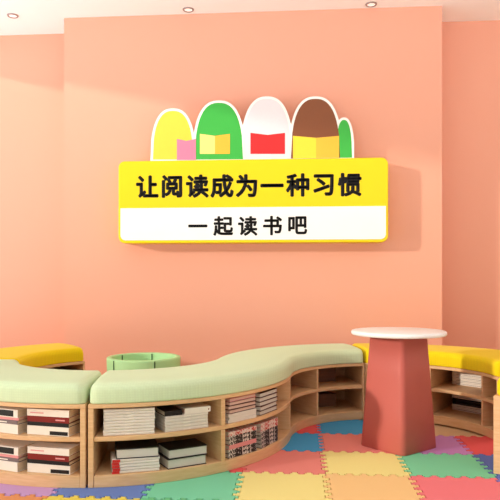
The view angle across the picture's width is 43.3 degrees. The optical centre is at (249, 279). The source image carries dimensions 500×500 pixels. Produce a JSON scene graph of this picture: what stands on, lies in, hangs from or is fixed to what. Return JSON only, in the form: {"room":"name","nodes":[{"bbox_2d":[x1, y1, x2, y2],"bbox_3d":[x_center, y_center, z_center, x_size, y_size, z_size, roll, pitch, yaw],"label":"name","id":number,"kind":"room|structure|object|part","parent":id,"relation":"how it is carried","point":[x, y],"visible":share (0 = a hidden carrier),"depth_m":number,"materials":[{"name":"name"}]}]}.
{"room":"children's reading room","nodes":[
{"label":"children's reading room","id":0,"kind":"room"},
{"bbox_2d":[0,20,499,349],"bbox_3d":[0.454,-0.643,5.958,6.800,3.450,0.150,0,0,4],"label":"wall","id":1,"kind":"structure","parent":0,"point":[31,66],"depth_m":6.06,"materials":[{"name":"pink paint"}]},
{"bbox_2d":[0,0,499,34],"bbox_3d":[0.186,-2.418,2.443,7.200,0.100,7.300,0,0,4],"label":"ceiling","id":2,"kind":"structure","parent":0,"point":[35,16],"depth_m":5.50,"materials":[{"name":"white paint"}]},
{"bbox_2d":[7,13,18,18],"bbox_3d":[-2.123,-2.363,5.638,0.100,0.010,0.100,0,0,4],"label":"recessed light","id":3,"kind":"object","parent":2,"relation":"in","point":[10,15],"visible":1,"depth_m":5.63,"materials":[{"name":"beige"}]},
{"bbox_2d":[183,7,193,12],"bbox_3d":[-0.540,-2.363,5.512,0.100,0.010,0.100,0,0,4],"label":"recessed light","id":4,"kind":"object","parent":2,"relation":"in","point":[185,9],"visible":1,"depth_m":5.51,"materials":[{"name":"beige"}]},
{"bbox_2d":[365,2,376,6],"bbox_3d":[1.040,-2.363,5.407,0.100,0.010,0.100,0,0,4],"label":"recessed light","id":5,"kind":"object","parent":2,"relation":"in","point":[368,4],"visible":1,"depth_m":5.41,"materials":[{"name":"beige"}]},
{"bbox_2d":[64,6,441,374],"bbox_3d":[0.002,-0.643,5.741,3.348,3.450,0.350,0,0,4],"label":"wall","id":6,"kind":"structure","parent":0,"point":[379,69],"depth_m":5.57,"materials":[{"name":"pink paint"}]},
{"bbox_2d":[119,96,387,243],"bbox_3d":[0.016,-0.942,5.467,2.309,1.247,0.194,0,0,4],"label":"wall sign","id":7,"kind":"object","parent":6,"relation":"attached to","point":[268,178],"visible":1,"depth_m":5.37,"materials":[{"name":"yellow plastic"}]},
{"bbox_3d":[0.009,-0.482,5.373,2.269,0.278,0.003,0,0,4],"label":"white panel","id":8,"kind":"part","parent":7,"relation":"part of","materials":[{"name":"white plastic"}]},
{"bbox_2d":[232,419,483,498],"bbox_3d":[0.186,1.132,2.443,7.200,0.100,7.300,0,0,4],"label":"floor","id":9,"kind":"structure","parent":0,"point":[444,430],"depth_m":4.47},
{"bbox_2d":[0,343,84,369],"bbox_3d":[-1.729,0.804,4.729,0.629,0.556,1.318,0,0,20],"label":"bench","id":10,"kind":"object","parent":9,"relation":"on","point":[52,355],"visible":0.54,"depth_m":4.80,"materials":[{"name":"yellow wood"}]},
{"bbox_3d":[-1.462,0.872,5.174,0.028,0.419,0.510,0,0,-37],"label":"panel","id":11,"kind":"part","parent":10,"relation":"part of","materials":[{"name":"brown wood"}]},
{"bbox_2d":[0,359,101,487],"bbox_3d":[-1.415,0.798,3.735,1.507,0.544,0.669,0,0,37],"label":"bench","id":12,"kind":"object","parent":9,"relation":"on","point":[24,386],"visible":0.63,"depth_m":3.26,"materials":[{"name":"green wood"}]},
{"bbox_2d":[0,459,26,471],"bbox_3d":[-1.292,0.982,3.430,0.240,0.050,0.180,0,0,24],"label":"book","id":13,"kind":"object","parent":12,"relation":"on","point":[4,465],"visible":0.38,"depth_m":3.33,"materials":[{"name":"white paper"}]},
{"bbox_2d":[0,455,27,461],"bbox_3d":[-1.292,0.947,3.430,0.240,0.020,0.181,0,0,21],"label":"book","id":14,"kind":"object","parent":13,"relation":"on","point":[1,457],"visible":0.34,"depth_m":3.33,"materials":[{"name":"grey paper"}]},
{"bbox_2d":[0,453,27,458],"bbox_3d":[-1.292,0.929,3.430,0.240,0.014,0.180,0,0,22],"label":"book","id":15,"kind":"object","parent":14,"relation":"on","point":[25,454],"visible":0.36,"depth_m":3.33,"materials":[{"name":"pink paper"}]},
{"bbox_2d":[0,438,37,455],"bbox_3d":[-1.291,0.901,3.429,0.240,0.042,0.181,0,0,23],"label":"book","id":16,"kind":"object","parent":15,"relation":"on","point":[7,446],"visible":0.56,"depth_m":3.35,"materials":[{"name":"white paper"}]},
{"bbox_2d":[0,422,26,433],"bbox_3d":[-1.293,0.784,3.430,0.240,0.050,0.180,0,0,23],"label":"book","id":17,"kind":"object","parent":12,"relation":"on","point":[4,428],"visible":0.38,"depth_m":3.33,"materials":[{"name":"white paper"}]},
{"bbox_2d":[0,419,26,424],"bbox_3d":[-1.293,0.749,3.430,0.240,0.020,0.181,0,0,24],"label":"book","id":18,"kind":"object","parent":17,"relation":"on","point":[15,422],"visible":0.33,"depth_m":3.33,"materials":[{"name":"white paper"}]},
{"bbox_2d":[0,416,26,420],"bbox_3d":[-1.291,0.731,3.430,0.240,0.014,0.180,0,0,21],"label":"book","id":19,"kind":"object","parent":18,"relation":"on","point":[1,417],"visible":0.32,"depth_m":3.33,"materials":[{"name":"pink paper"}]},
{"bbox_2d":[0,406,26,417],"bbox_3d":[-1.292,0.703,3.430,0.240,0.042,0.181,0,0,23],"label":"book","id":20,"kind":"object","parent":19,"relation":"on","point":[5,411],"visible":0.52,"depth_m":3.33,"materials":[{"name":"white paper"}]},
{"bbox_3d":[-1.419,0.822,3.730,1.454,0.024,0.633,0,0,37],"label":"shelf","id":21,"kind":"part","parent":12,"relation":"part of","materials":[{"name":"brown wood"}]},
{"bbox_3d":[-1.416,1.039,3.733,1.459,0.062,0.649,0,0,37],"label":"board","id":22,"kind":"part","parent":12,"relation":"part of","materials":[{"name":"brown wood"}]},
{"bbox_2d":[0,359,101,403],"bbox_3d":[-1.418,0.583,3.731,1.474,0.113,0.660,0,0,37],"label":"cushion","id":23,"kind":"object","parent":12,"relation":"on","point":[19,384],"depth_m":3.29,"materials":[{"name":"green fabric"}]},
{"bbox_2d":[27,460,79,474],"bbox_3d":[-1.030,0.984,3.369,0.245,0.046,0.181,0,0,13],"label":"book","id":24,"kind":"object","parent":12,"relation":"on","point":[31,467],"visible":0.55,"depth_m":3.29,"materials":[{"name":"white paper"}]},
{"bbox_2d":[27,457,79,465],"bbox_3d":[-1.030,0.951,3.369,0.245,0.020,0.180,0,0,14],"label":"book","id":25,"kind":"object","parent":24,"relation":"on","point":[78,458],"visible":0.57,"depth_m":3.29,"materials":[{"name":"black paper"}]},
{"bbox_2d":[28,451,79,461],"bbox_3d":[-1.029,0.925,3.368,0.245,0.030,0.181,0,0,15],"label":"book","id":26,"kind":"object","parent":25,"relation":"on","point":[77,454],"visible":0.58,"depth_m":3.29,"materials":[{"name":"red paper"}]},
{"bbox_2d":[28,441,79,455],"bbox_3d":[-1.029,0.892,3.368,0.245,0.036,0.181,0,0,15],"label":"book","id":27,"kind":"object","parent":26,"relation":"on","point":[40,447],"visible":0.76,"depth_m":3.30,"materials":[{"name":"white paper"}]},
{"bbox_2d":[27,423,79,436],"bbox_3d":[-1.031,0.786,3.369,0.245,0.046,0.181,0,0,15],"label":"book","id":28,"kind":"object","parent":12,"relation":"on","point":[31,429],"visible":0.63,"depth_m":3.29,"materials":[{"name":"white paper"}]},
{"bbox_2d":[27,419,79,427],"bbox_3d":[-1.030,0.753,3.369,0.245,0.020,0.180,0,0,15],"label":"book","id":29,"kind":"object","parent":28,"relation":"on","point":[64,425],"visible":0.44,"depth_m":3.29,"materials":[{"name":"paper"}]},
{"bbox_2d":[27,413,79,423],"bbox_3d":[-1.030,0.727,3.369,0.245,0.030,0.181,0,0,14],"label":"book","id":30,"kind":"object","parent":29,"relation":"on","point":[76,417],"visible":0.61,"depth_m":3.29,"materials":[{"name":"red paper"}]},
{"bbox_2d":[27,408,79,417],"bbox_3d":[-1.032,0.694,3.369,0.245,0.036,0.181,0,0,14],"label":"book","id":31,"kind":"object","parent":30,"relation":"on","point":[49,412],"visible":0.67,"depth_m":3.29,"materials":[{"name":"white paper"}]},
{"bbox_3d":[-0.868,0.866,3.492,0.028,0.407,0.510,0,0,-2],"label":"panel","id":32,"kind":"part","parent":12,"relation":"part of","materials":[{"name":"brown wood"}]},
{"bbox_2d":[106,352,180,370],"bbox_3d":[-0.791,0.826,4.694,0.544,0.513,0.544,0,0,4],"label":"seat","id":33,"kind":"object","parent":9,"relation":"on","point":[142,360],"visible":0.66,"depth_m":4.53,"materials":[{"name":"green plastic"}]},
{"bbox_2d":[88,343,363,487],"bbox_3d":[0.013,0.798,4.279,0.754,0.544,2.677,0,0,37],"label":"bench","id":34,"kind":"object","parent":9,"relation":"on","point":[290,369],"visible":0.83,"depth_m":3.62,"materials":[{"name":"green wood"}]},
{"bbox_3d":[-0.837,0.866,3.494,0.028,0.407,0.510,0,0,-4],"label":"panel","id":35,"kind":"part","parent":34,"relation":"part of","materials":[{"name":"brown wood"}]},
{"bbox_2d":[103,431,153,435],"bbox_3d":[-0.649,0.802,3.371,0.262,0.015,0.171,0,0,-12],"label":"magazine","id":36,"kind":"object","parent":34,"relation":"on","point":[138,432],"visible":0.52,"depth_m":3.29,"materials":[{"name":"white paper"}]},
{"bbox_2d":[103,426,153,432],"bbox_3d":[-0.651,0.787,3.370,0.262,0.015,0.171,0,0,-13],"label":"magazine","id":37,"kind":"object","parent":36,"relation":"on","point":[139,429],"visible":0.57,"depth_m":3.29,"materials":[{"name":"white paper"}]},
{"bbox_2d":[104,425,154,429],"bbox_3d":[-0.648,0.771,3.371,0.262,0.015,0.171,0,0,-13],"label":"magazine","id":38,"kind":"object","parent":37,"relation":"on","point":[139,426],"visible":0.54,"depth_m":3.29,"materials":[{"name":"white paper"}]},
{"bbox_2d":[103,418,154,426],"bbox_3d":[-0.650,0.756,3.370,0.262,0.015,0.171,0,0,-14],"label":"magazine","id":39,"kind":"object","parent":38,"relation":"on","point":[141,423],"visible":0.45,"depth_m":3.29,"materials":[{"name":"white paper"}]},
{"bbox_2d":[103,419,154,423],"bbox_3d":[-0.649,0.740,3.371,0.262,0.015,0.171,0,0,-13],"label":"magazine","id":40,"kind":"object","parent":39,"relation":"on","point":[142,420],"visible":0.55,"depth_m":3.29,"materials":[{"name":"white paper"}]},
{"bbox_2d":[104,416,154,420],"bbox_3d":[-0.648,0.725,3.371,0.262,0.015,0.171,0,0,-14],"label":"magazine","id":41,"kind":"object","parent":40,"relation":"on","point":[143,417],"visible":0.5,"depth_m":3.29,"materials":[{"name":"white paper"}]},
{"bbox_2d":[103,412,154,417],"bbox_3d":[-0.650,0.710,3.370,0.262,0.015,0.171,0,0,-14],"label":"magazine","id":42,"kind":"object","parent":41,"relation":"on","point":[144,414],"visible":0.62,"depth_m":3.29,"materials":[{"name":"white paper"}]},
{"bbox_2d":[103,408,154,415],"bbox_3d":[-0.649,0.694,3.371,0.262,0.015,0.171,0,0,-15],"label":"magazine","id":43,"kind":"object","parent":42,"relation":"on","point":[147,411],"visible":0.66,"depth_m":3.29,"materials":[{"name":"white paper"}]},
{"bbox_2d":[104,406,154,411],"bbox_3d":[-0.648,0.679,3.371,0.262,0.015,0.171,0,0,-13],"label":"magazine","id":44,"kind":"object","parent":43,"relation":"on","point":[147,407],"visible":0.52,"depth_m":3.29,"materials":[{"name":"white paper"}]},
{"bbox_2d":[111,467,158,473],"bbox_3d":[-0.619,1.000,3.378,0.245,0.014,0.171,0,0,-15],"label":"magazine","id":45,"kind":"object","parent":34,"relation":"on","point":[147,469],"visible":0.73,"depth_m":3.30,"materials":[{"name":"white paper"}]},
{"bbox_2d":[110,462,159,471],"bbox_3d":[-0.618,0.985,3.378,0.245,0.014,0.171,0,0,-16],"label":"magazine","id":46,"kind":"object","parent":45,"relation":"on","point":[149,466],"visible":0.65,"depth_m":3.30,"materials":[{"name":"white paper"}]},
{"bbox_2d":[110,460,158,468],"bbox_3d":[-0.620,0.970,3.378,0.245,0.014,0.171,0,0,-16],"label":"magazine","id":47,"kind":"object","parent":46,"relation":"on","point":[151,463],"visible":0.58,"depth_m":3.30,"materials":[{"name":"white paper"}]},
{"bbox_2d":[110,456,158,465],"bbox_3d":[-0.621,0.955,3.378,0.245,0.014,0.171,0,0,-16],"label":"magazine","id":48,"kind":"object","parent":47,"relation":"on","point":[151,460],"visible":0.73,"depth_m":3.30,"materials":[{"name":"white paper"}]},
{"bbox_2d":[110,451,159,462],"bbox_3d":[-0.619,0.940,3.378,0.245,0.014,0.171,0,0,-17],"label":"magazine","id":49,"kind":"object","parent":48,"relation":"on","point":[113,455],"visible":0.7,"depth_m":3.30,"materials":[{"name":"white paper"}]},
{"bbox_2d":[115,439,158,458],"bbox_3d":[-0.609,0.906,3.381,0.220,0.052,0.170,0,0,-14],"label":"book","id":50,"kind":"object","parent":49,"relation":"on","point":[129,449],"visible":1,"depth_m":3.32,"materials":[{"name":"white paper"}]},
{"bbox_2d":[155,424,207,431],"bbox_3d":[-0.379,0.801,3.475,0.250,0.016,0.171,0,0,-29],"label":"magazine","id":51,"kind":"object","parent":34,"relation":"on","point":[203,425],"visible":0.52,"depth_m":3.40,"materials":[{"name":"white paper"}]},
{"bbox_2d":[155,421,207,428],"bbox_3d":[-0.381,0.784,3.474,0.250,0.016,0.171,0,0,-30],"label":"magazine","id":52,"kind":"object","parent":51,"relation":"on","point":[203,422],"visible":0.48,"depth_m":3.40,"materials":[{"name":"white paper"}]},
{"bbox_2d":[155,418,207,425],"bbox_3d":[-0.382,0.767,3.473,0.250,0.016,0.171,0,0,-30],"label":"magazine","id":53,"kind":"object","parent":52,"relation":"on","point":[202,419],"visible":0.48,"depth_m":3.40,"materials":[{"name":"white paper"}]},
{"bbox_2d":[155,415,207,422],"bbox_3d":[-0.383,0.750,3.473,0.250,0.016,0.171,0,0,-30],"label":"magazine","id":54,"kind":"object","parent":53,"relation":"on","point":[156,416],"visible":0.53,"depth_m":3.40,"materials":[{"name":"white paper"}]},
{"bbox_2d":[155,411,207,419],"bbox_3d":[-0.380,0.733,3.474,0.250,0.016,0.171,0,0,-30],"label":"magazine","id":55,"kind":"object","parent":54,"relation":"on","point":[156,413],"visible":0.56,"depth_m":3.40,"materials":[{"name":"white paper"}]},
{"bbox_2d":[156,405,181,416],"bbox_3d":[-0.443,0.711,3.428,0.100,0.026,0.150,0,0,-28],"label":"book","id":56,"kind":"object","parent":55,"relation":"on","point":[170,410],"visible":1,"depth_m":3.38,"materials":[{"name":"black paper"}]},
{"bbox_2d":[174,402,210,413],"bbox_3d":[-0.322,0.709,3.496,0.155,0.030,0.151,0,0,-30],"label":"book","id":57,"kind":"object","parent":55,"relation":"on","point":[197,407],"visible":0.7,"depth_m":3.46,"materials":[{"name":"white paper"}]},
{"bbox_2d":[158,452,205,469],"bbox_3d":[-0.378,0.981,3.476,0.225,0.052,0.170,0,0,-29],"label":"book","id":58,"kind":"object","parent":34,"relation":"on","point":[167,463],"visible":0.59,"depth_m":3.40,"materials":[{"name":"white paper"}]},
{"bbox_2d":[158,438,207,458],"bbox_3d":[-0.373,0.930,3.479,0.225,0.050,0.170,0,0,-29],"label":"book","id":59,"kind":"object","parent":58,"relation":"on","point":[186,447],"visible":0.94,"depth_m":3.43,"materials":[{"name":"black paper"}]},
{"bbox_2d":[90,343,362,403],"bbox_3d":[0.013,0.583,4.278,0.747,0.113,2.644,0,0,37],"label":"cushion","id":60,"kind":"object","parent":34,"relation":"on","point":[246,372],"depth_m":3.62,"materials":[{"name":"green fabric"}]},
{"bbox_3d":[-0.062,0.835,4.569,0.311,0.345,2.289,0,0,41],"label":"panel","id":61,"kind":"part","parent":34,"relation":"part of","materials":[{"name":"brown wood"}]},
{"bbox_3d":[0.015,0.822,4.272,0.719,0.024,2.621,0,0,37],"label":"shelf","id":62,"kind":"part","parent":34,"relation":"part of","materials":[{"name":"brown wood"}]},
{"bbox_3d":[0.013,1.039,4.278,0.734,0.062,2.635,0,0,37],"label":"board","id":63,"kind":"part","parent":34,"relation":"part of","materials":[{"name":"brown wood"}]},
{"bbox_2d":[225,414,255,423],"bbox_3d":[-0.103,0.801,3.692,0.170,0.017,0.230,0,0,44],"label":"book","id":64,"kind":"object","parent":34,"relation":"on","point":[254,415],"visible":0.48,"depth_m":3.62,"materials":[{"name":"white paper"}]},
{"bbox_2d":[225,411,255,420],"bbox_3d":[-0.103,0.783,3.691,0.170,0.017,0.230,0,0,41],"label":"book","id":65,"kind":"object","parent":64,"relation":"on","point":[251,413],"visible":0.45,"depth_m":3.61,"materials":[{"name":"white paper"}]},
{"bbox_2d":[225,408,255,416],"bbox_3d":[-0.103,0.766,3.691,0.170,0.017,0.230,0,0,44],"label":"book","id":66,"kind":"object","parent":65,"relation":"on","point":[254,409],"visible":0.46,"depth_m":3.62,"materials":[{"name":"white paper"}]},
{"bbox_2d":[225,405,254,413],"bbox_3d":[-0.102,0.746,3.692,0.170,0.022,0.230,0,0,41],"label":"book","id":67,"kind":"object","parent":66,"relation":"on","point":[232,411],"visible":0.41,"depth_m":3.62,"materials":[{"name":"pink paper"}]},
{"bbox_2d":[225,401,255,409],"bbox_3d":[-0.103,0.723,3.691,0.170,0.022,0.230,0,0,43],"label":"book","id":68,"kind":"object","parent":67,"relation":"on","point":[251,402],"visible":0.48,"depth_m":3.62,"materials":[{"name":"pink paper"}]},
{"bbox_2d":[225,397,254,405],"bbox_3d":[-0.102,0.700,3.693,0.170,0.022,0.230,0,0,41],"label":"book","id":69,"kind":"object","parent":68,"relation":"on","point":[252,398],"visible":0.44,"depth_m":3.62,"materials":[{"name":"pink paper"}]},
{"bbox_2d":[225,393,255,401],"bbox_3d":[-0.101,0.679,3.693,0.170,0.019,0.230,0,0,41],"label":"book","id":70,"kind":"object","parent":69,"relation":"on","point":[232,399],"visible":0.44,"depth_m":3.62,"materials":[{"name":"pink paper"}]},
{"bbox_2d":[225,447,256,458],"bbox_3d":[-0.102,0.995,3.693,0.170,0.024,0.230,0,0,43],"label":"book","id":71,"kind":"object","parent":34,"relation":"on","point":[253,449],"visible":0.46,"depth_m":3.62,"materials":[{"name":"paper"}]},
{"bbox_2d":[225,443,255,453],"bbox_3d":[-0.103,0.971,3.691,0.170,0.024,0.230,0,0,43],"label":"book","id":72,"kind":"object","parent":71,"relation":"on","point":[252,445],"visible":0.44,"depth_m":3.62,"materials":[{"name":"white paper"}]},
{"bbox_2d":[225,438,255,449],"bbox_3d":[-0.102,0.946,3.692,0.170,0.024,0.230,0,0,42],"label":"book","id":73,"kind":"object","parent":72,"relation":"on","point":[251,441],"visible":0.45,"depth_m":3.62,"materials":[{"name":"pink paper"}]},
{"bbox_2d":[225,434,256,445],"bbox_3d":[-0.101,0.922,3.694,0.170,0.024,0.230,0,0,42],"label":"book","id":74,"kind":"object","parent":73,"relation":"on","point":[254,436],"visible":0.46,"depth_m":3.62,"materials":[{"name":"paper"}]},
{"bbox_2d":[225,430,255,440],"bbox_3d":[-0.102,0.897,3.692,0.170,0.024,0.230,0,0,42],"label":"book","id":75,"kind":"object","parent":74,"relation":"on","point":[250,433],"visible":0.43,"depth_m":3.62,"materials":[{"name":"paper"}]},
{"bbox_2d":[225,424,256,436],"bbox_3d":[-0.102,0.872,3.693,0.170,0.024,0.230,0,0,44],"label":"book","id":76,"kind":"object","parent":75,"relation":"on","point":[237,430],"visible":0.47,"depth_m":3.64,"materials":[{"name":"paper"}]},
{"bbox_2d":[256,405,276,415],"bbox_3d":[0.044,0.796,3.894,0.170,0.026,0.220,0,0,30],"label":"book","id":77,"kind":"object","parent":34,"relation":"on","point":[273,408],"visible":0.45,"depth_m":3.83,"materials":[{"name":"white paper"}]},
{"bbox_2d":[255,401,276,410],"bbox_3d":[0.044,0.770,3.894,0.170,0.026,0.220,0,0,28],"label":"book","id":78,"kind":"object","parent":77,"relation":"on","point":[270,405],"visible":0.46,"depth_m":3.82,"materials":[{"name":"white paper"}]},
{"bbox_2d":[255,397,277,406],"bbox_3d":[0.045,0.743,3.896,0.170,0.026,0.220,0,0,31],"label":"book","id":79,"kind":"object","parent":78,"relation":"on","point":[259,404],"visible":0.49,"depth_m":3.82,"materials":[{"name":"white paper"}]},
{"bbox_2d":[255,392,277,401],"bbox_3d":[0.044,0.717,3.893,0.170,0.026,0.220,0,0,30],"label":"book","id":80,"kind":"object","parent":79,"relation":"on","point":[274,395],"visible":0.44,"depth_m":3.83,"materials":[{"name":"white paper"}]},
{"bbox_2d":[255,388,276,397],"bbox_3d":[0.044,0.690,3.893,0.170,0.026,0.220,0,0,29],"label":"book","id":81,"kind":"object","parent":80,"relation":"on","point":[261,394],"visible":0.43,"depth_m":3.83,"materials":[{"name":"white paper"}]},
{"bbox_2d":[256,437,277,448],"bbox_3d":[0.048,0.995,3.901,0.170,0.024,0.220,0,0,28],"label":"book","id":82,"kind":"object","parent":34,"relation":"on","point":[261,446],"visible":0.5,"depth_m":3.82,"materials":[{"name":"paper"}]},
{"bbox_2d":[256,433,277,443],"bbox_3d":[0.048,0.971,3.901,0.170,0.024,0.220,0,0,28],"label":"book","id":83,"kind":"object","parent":82,"relation":"on","point":[265,440],"visible":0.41,"depth_m":3.82,"materials":[{"name":"white paper"}]},
{"bbox_2d":[256,429,277,439],"bbox_3d":[0.047,0.946,3.899,0.170,0.024,0.220,0,0,29],"label":"book","id":84,"kind":"object","parent":83,"relation":"on","point":[276,430],"visible":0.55,"depth_m":3.83,"materials":[{"name":"white paper"}]},
{"bbox_2d":[256,425,277,435],"bbox_3d":[0.046,0.922,3.898,0.170,0.024,0.220,0,0,29],"label":"book","id":85,"kind":"object","parent":84,"relation":"on","point":[267,431],"visible":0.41,"depth_m":3.83,"materials":[{"name":"paper"}]},
{"bbox_2d":[256,421,277,431],"bbox_3d":[0.046,0.897,3.898,0.170,0.024,0.220,0,0,30],"label":"book","id":86,"kind":"object","parent":85,"relation":"on","point":[262,429],"visible":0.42,"depth_m":3.83,"materials":[{"name":"pink paper"}]},
{"bbox_2d":[250,416,277,427],"bbox_3d":[0.047,0.872,3.898,0.170,0.024,0.220,0,0,30],"label":"book","id":87,"kind":"object","parent":86,"relation":"on","point":[262,423],"visible":0.46,"depth_m":3.83,"materials":[{"name":"pink paper"}]},
{"bbox_2d":[318,378,335,381],"bbox_3d":[0.516,0.797,5.082,0.290,0.024,0.200,0,0,-24],"label":"book","id":88,"kind":"object","parent":34,"relation":"on","point":[328,379],"visible":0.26,"depth_m":5.02,"materials":[{"name":"brown paper"}]},
{"bbox_2d":[318,375,335,378],"bbox_3d":[0.514,0.773,5.082,0.290,0.024,0.200,0,0,-24],"label":"book","id":89,"kind":"object","parent":88,"relation":"on","point":[326,376],"visible":0.27,"depth_m":5.02,"materials":[{"name":"brown paper"}]},
{"bbox_2d":[318,372,335,375],"bbox_3d":[0.515,0.748,5.082,0.290,0.024,0.200,0,0,-25],"label":"book","id":90,"kind":"object","parent":89,"relation":"on","point":[325,373],"visible":0.26,"depth_m":5.01,"materials":[{"name":"brown paper"}]},
{"bbox_2d":[318,369,335,372],"bbox_3d":[0.514,0.724,5.082,0.290,0.024,0.200,0,0,-26],"label":"book","id":91,"kind":"object","parent":90,"relation":"on","point":[324,370],"visible":0.27,"depth_m":5.02,"materials":[{"name":"brown paper"}]},
{"bbox_2d":[318,403,335,406],"bbox_3d":[0.516,0.995,5.082,0.290,0.024,0.200,0,0,-24],"label":"book","id":92,"kind":"object","parent":34,"relation":"on","point":[326,404],"visible":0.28,"depth_m":5.02,"materials":[{"name":"brown paper"}]},
{"bbox_2d":[318,399,335,403],"bbox_3d":[0.517,0.971,5.083,0.290,0.024,0.200,0,0,-24],"label":"book","id":93,"kind":"object","parent":92,"relation":"on","point":[334,400],"visible":0.27,"depth_m":5.02,"materials":[{"name":"brown paper"}]},
{"bbox_2d":[318,396,335,400],"bbox_3d":[0.514,0.946,5.082,0.290,0.024,0.200,0,0,-27],"label":"book","id":94,"kind":"object","parent":93,"relation":"on","point":[324,398],"visible":0.3,"depth_m":5.02,"materials":[{"name":"brown paper"}]},
{"bbox_2d":[318,391,335,397],"bbox_3d":[0.516,0.922,5.083,0.290,0.024,0.200,0,0,-24],"label":"book","id":95,"kind":"object","parent":94,"relation":"on","point":[322,394],"visible":0.36,"depth_m":5.04,"materials":[{"name":"brown paper"}]},
{"bbox_3d":[0.843,0.866,5.088,0.028,0.407,0.510,0,0,-7],"label":"panel","id":96,"kind":"part","parent":34,"relation":"part of","materials":[{"name":"brown wood"}]},
{"bbox_2d":[0,420,499,499],"bbox_3d":[0.205,1.076,3.725,3.248,0.012,2.328,0,0,4],"label":"floor","id":97,"kind":"structure","parent":9,"relation":"on","point":[254,486],"depth_m":3.40,"materials":[{"name":"multicoloured rubber"}]},
{"bbox_2d":[351,327,446,455],"bbox_3d":[0.956,0.697,4.059,0.601,0.746,0.601,0,0,4],"label":"pedestal table","id":98,"kind":"object","parent":97,"relation":"on","point":[398,419],"visible":1,"depth_m":3.94,"materials":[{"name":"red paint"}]},
{"bbox_2d":[493,378,499,473],"bbox_3d":[1.796,0.798,3.594,0.839,0.544,0.553,0,0,-39],"label":"bench","id":99,"kind":"object","parent":97,"relation":"on","point":[496,402],"visible":1,"depth_m":3.47,"materials":[{"name":"brown wood"}]},
{"bbox_2d":[497,378,499,394],"bbox_3d":[1.794,0.583,3.597,0.801,0.113,0.525,0,0,-39],"label":"cushion","id":100,"kind":"object","parent":99,"relation":"on","point":[498,382],"depth_m":3.49,"materials":[{"name":"yellow fabric"}]},
{"bbox_2d":[352,343,499,438],"bbox_3d":[1.510,0.798,4.766,1.767,0.544,0.740,0,0,43],"label":"bench","id":101,"kind":"object","parent":9,"relation":"on","point":[443,360],"visible":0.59,"depth_m":4.61,"materials":[{"name":"brown wood"}]},
{"bbox_3d":[0.874,0.866,5.091,0.028,0.407,0.510,0,0,-4],"label":"panel","id":102,"kind":"part","parent":101,"relation":"part of","materials":[{"name":"brown wood"}]},
{"bbox_2d":[352,343,499,376],"bbox_3d":[1.514,0.583,4.770,1.734,0.113,0.729,0,0,43],"label":"cushion","id":103,"kind":"object","parent":101,"relation":"on","point":[485,362],"depth_m":4.58,"materials":[{"name":"yellow fabric"}]},
{"bbox_3d":[1.508,0.822,4.763,1.703,0.024,0.701,0,0,43],"label":"shelf","id":104,"kind":"part","parent":101,"relation":"part of","materials":[{"name":"brown wood"}]},
{"bbox_3d":[1.512,1.039,4.768,1.724,0.062,0.718,0,0,43],"label":"board","id":105,"kind":"part","parent":101,"relation":"part of","materials":[{"name":"brown wood"}]},
{"bbox_2d":[452,381,480,387],"bbox_3d":[1.748,0.798,4.810,0.161,0.023,0.360,0,0,-39],"label":"magazine","id":106,"kind":"object","parent":101,"relation":"on","point":[453,382],"visible":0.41,"depth_m":4.80,"materials":[{"name":"white paper"}]},
{"bbox_2d":[452,378,480,384],"bbox_3d":[1.748,0.774,4.810,0.161,0.023,0.360,0,0,-38],"label":"magazine","id":107,"kind":"object","parent":106,"relation":"on","point":[453,379],"visible":0.38,"depth_m":4.80,"materials":[{"name":"white paper"}]},
{"bbox_2d":[452,375,480,381],"bbox_3d":[1.749,0.751,4.808,0.161,0.023,0.360,0,0,-41],"label":"magazine","id":108,"kind":"object","parent":107,"relation":"on","point":[453,376],"visible":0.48,"depth_m":4.80,"materials":[{"name":"white paper"}]},
{"bbox_2d":[452,372,480,378],"bbox_3d":[1.748,0.727,4.809,0.161,0.023,0.360,0,0,-39],"label":"magazine","id":109,"kind":"object","parent":108,"relation":"on","point":[453,373],"visible":0.46,"depth_m":4.80,"materials":[{"name":"white paper"}]},
{"bbox_2d":[452,407,480,414],"bbox_3d":[1.748,0.996,4.809,0.161,0.023,0.360,0,0,-38],"label":"magazine","id":110,"kind":"object","parent":101,"relation":"on","point":[453,408],"visible":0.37,"depth_m":4.80,"materials":[{"name":"brown paper"}]},
{"bbox_2d":[452,404,480,410],"bbox_3d":[1.748,0.972,4.809,0.161,0.023,0.360,0,0,-41],"label":"magazine","id":111,"kind":"object","parent":110,"relation":"on","point":[453,405],"visible":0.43,"depth_m":4.80,"materials":[{"name":"brown paper"}]},
{"bbox_2d":[452,401,480,407],"bbox_3d":[1.749,0.949,4.808,0.161,0.023,0.360,0,0,-40],"label":"magazine","id":112,"kind":"object","parent":111,"relation":"on","point":[453,402],"visible":0.41,"depth_m":4.80,"materials":[{"name":"black paper"}]},
{"bbox_2d":[452,397,480,404],"bbox_3d":[1.748,0.925,4.810,0.161,0.023,0.360,0,0,-39],"label":"magazine","id":113,"kind":"object","parent":112,"relation":"on","point":[453,399],"visible":0.34,"depth_m":4.80,"materials":[{"name":"black paper"}]},
{"bbox_2d":[452,394,481,401],"bbox_3d":[1.747,0.901,4.810,0.161,0.023,0.360,0,0,-40],"label":"magazine","id":114,"kind":"object","parent":113,"relation":"on","point":[453,395],"visible":0.35,"depth_m":4.81,"materials":[{"name":"brown paper"}]}
]}

